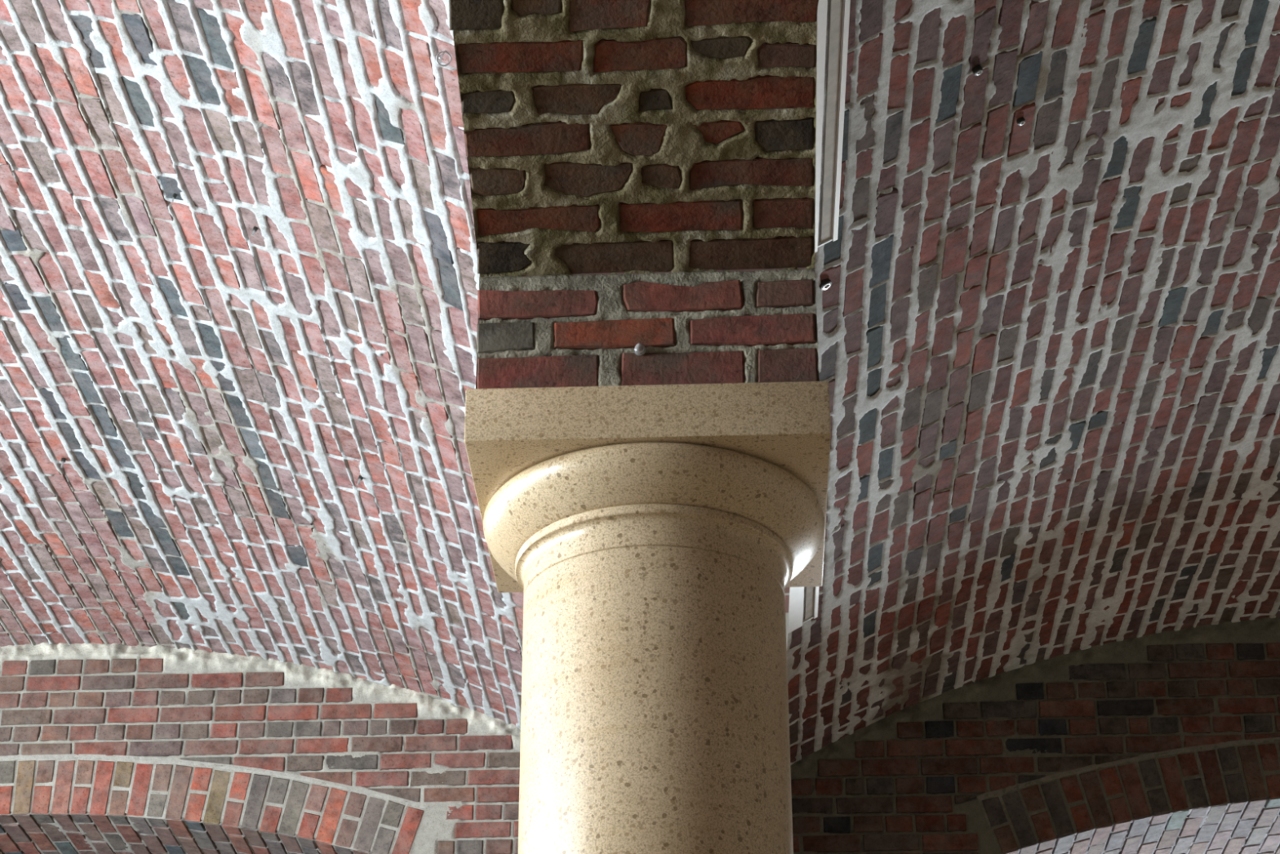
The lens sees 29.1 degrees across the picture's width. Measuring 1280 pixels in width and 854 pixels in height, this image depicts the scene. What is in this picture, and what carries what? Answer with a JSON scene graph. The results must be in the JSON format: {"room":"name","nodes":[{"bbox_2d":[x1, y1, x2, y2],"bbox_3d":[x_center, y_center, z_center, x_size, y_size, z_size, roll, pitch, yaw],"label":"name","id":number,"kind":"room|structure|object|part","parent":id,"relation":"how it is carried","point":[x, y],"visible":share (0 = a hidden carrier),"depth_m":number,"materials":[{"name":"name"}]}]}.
{"room":"vaulted brick cellar","nodes":[
{"label":"vaulted brick cellar","id":0,"kind":"room"},
{"bbox_2d":[0,0,523,729],"bbox_3d":[-2.531,-2.413,2.735,4.394,0.603,14.722,-1,-28,2],"label":"ceiling","id":1,"kind":"structure","parent":0,"point":[215,397],"depth_m":6.96,"materials":[{"name":"brick"}]},
{"bbox_2d":[60,457,66,467],"bbox_3d":[-1.853,0.113,7.930,0.016,0.040,0.015,-1,-28,2],"label":"pin","id":2,"kind":"object","parent":1,"relation":"attached to","point":[63,460],"visible":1,"depth_m":7.92,"materials":[{"name":"silver metal"}]},
{"bbox_2d":[171,193,177,202],"bbox_3d":[-1.200,-0.592,6.358,0.014,0.031,0.010,-1,-28,2],"label":"pin","id":3,"kind":"object","parent":1,"relation":"attached to","point":[174,196],"visible":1,"depth_m":6.35,"materials":[{"name":"silver metal"}]},
{"bbox_2d":[251,226,257,235],"bbox_3d":[-0.997,-0.509,6.388,0.017,0.033,0.012,-1,-28,2],"label":"pin","id":4,"kind":"object","parent":1,"relation":"attached to","point":[255,228],"visible":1,"depth_m":6.38,"materials":[{"name":"silver metal"}]},
{"bbox_2d":[356,475,363,485],"bbox_3d":[-0.858,0.161,7.570,0.021,0.039,0.015,-1,-28,2],"label":"pin","id":5,"kind":"object","parent":1,"relation":"attached to","point":[360,477],"visible":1,"depth_m":7.57,"materials":[{"name":"silver metal"}]},
{"bbox_2d":[435,49,451,66],"bbox_3d":[-0.423,-0.803,5.320,0.033,0.053,0.021,-1,-28,2],"label":"ring","id":6,"kind":"object","parent":1,"relation":"hanging from","point":[444,51],"visible":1,"depth_m":5.31,"materials":[{"name":"metal"}]},
{"bbox_2d":[448,0,819,647],"bbox_3d":[-0.072,-1.598,2.389,0.559,1.359,14.291,-1,-28,2],"label":"wall","id":7,"kind":"structure","parent":0,"point":[642,171],"depth_m":3.81,"materials":[{"name":"brick"}]},
{"bbox_2d":[634,342,645,355],"bbox_3d":[0.000,-0.121,3.845,0.018,0.018,0.036,-1,-28,2],"label":"bolt","id":8,"kind":"object","parent":7,"relation":"attached to","point":[639,349],"visible":1,"depth_m":3.84,"materials":[{"name":"metal"}]},
{"bbox_2d":[0,616,1279,853],"bbox_3d":[0.246,3.203,8.415,10.400,5.400,0.933,-1,-28,2],"label":"wall","id":9,"kind":"structure","parent":0,"point":[909,780],"depth_m":9.05,"materials":[{"name":"brick"}]},
{"bbox_2d":[0,753,428,853],"bbox_3d":[-2.206,1.615,9.402,2.917,0.442,0.906,-1,-28,2],"label":"brick arch","id":10,"kind":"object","parent":9,"relation":"attached to","point":[159,829],"depth_m":9.03,"materials":[{"name":"brick"}]},
{"bbox_2d":[977,737,1279,853],"bbox_3d":[2.689,1.508,9.228,2.917,0.442,0.905,-1,-28,2],"label":"brick arch","id":11,"kind":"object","parent":9,"relation":"attached to","point":[1238,824],"depth_m":8.89,"materials":[{"name":"brick"}]},
{"bbox_2d":[786,0,1279,765],"bbox_3d":[2.365,-2.534,2.568,4.394,0.629,14.722,-1,-28,2],"label":"ceiling","id":12,"kind":"structure","parent":0,"point":[1048,344],"depth_m":6.87,"materials":[{"name":"brick"}]},
{"bbox_2d":[787,586,818,633],"bbox_3d":[0.486,0.298,7.242,0.101,0.062,1.392,-1,-28,2],"label":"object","id":13,"kind":"object","parent":12,"relation":"attached to","point":[795,606],"visible":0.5,"depth_m":7.72,"materials":[{"name":"white plastic"}]},
{"bbox_3d":[0.510,0.282,7.249,0.032,0.021,1.370,-1,-28,2],"label":"plate","id":14,"kind":"part","parent":13,"relation":"part of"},
{"bbox_2d":[819,278,831,290],"bbox_3d":[0.455,-0.353,6.082,0.035,0.030,0.033,-1,-28,2],"label":"anchor","id":15,"kind":"object","parent":12,"relation":"attached to","point":[826,283],"visible":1,"depth_m":6.07,"materials":[{"name":"metal"}]},
{"bbox_2d":[814,0,850,253],"bbox_3d":[0.395,-0.737,5.320,0.101,0.062,1.322,-1,-28,2],"label":"light fixture","id":16,"kind":"object","parent":12,"relation":"attached to","point":[839,10],"visible":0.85,"depth_m":5.41,"materials":[{"name":"white plastic"}]},
{"bbox_3d":[0.419,-0.753,5.327,0.032,0.021,1.300,-1,-28,2],"label":"plate","id":17,"kind":"part","parent":16,"relation":"part of","materials":[{"name":"silver metal"}]},
{"bbox_2d":[971,64,983,75],"bbox_3d":[0.764,-0.809,5.587,0.027,0.026,0.024,-1,-28,2],"label":"anchor","id":18,"kind":"object","parent":12,"relation":"attached to","point":[977,70],"visible":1,"depth_m":5.58,"materials":[{"name":"metal"}]},
{"bbox_2d":[1016,117,1025,125],"bbox_3d":[0.902,-0.727,5.852,0.024,0.024,0.020,-1,-28,2],"label":"anchor","id":19,"kind":"object","parent":12,"relation":"attached to","point":[1021,121],"visible":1,"depth_m":5.84,"materials":[{"name":"metal"}]},
{"bbox_3d":[0.011,2.885,2.023,10.600,0.100,18.700,-1,-28,2],"label":"floor","id":20,"kind":"structure","parent":0,"visible":0},
{"bbox_2d":[464,381,831,853],"bbox_3d":[0.026,1.560,3.247,0.640,3.392,0.640,-1,-28,2],"label":"stone column","id":21,"kind":"structure","parent":20,"relation":"on","point":[653,538],"depth_m":3.76,"materials":[{"name":"beige stone"}]}
]}

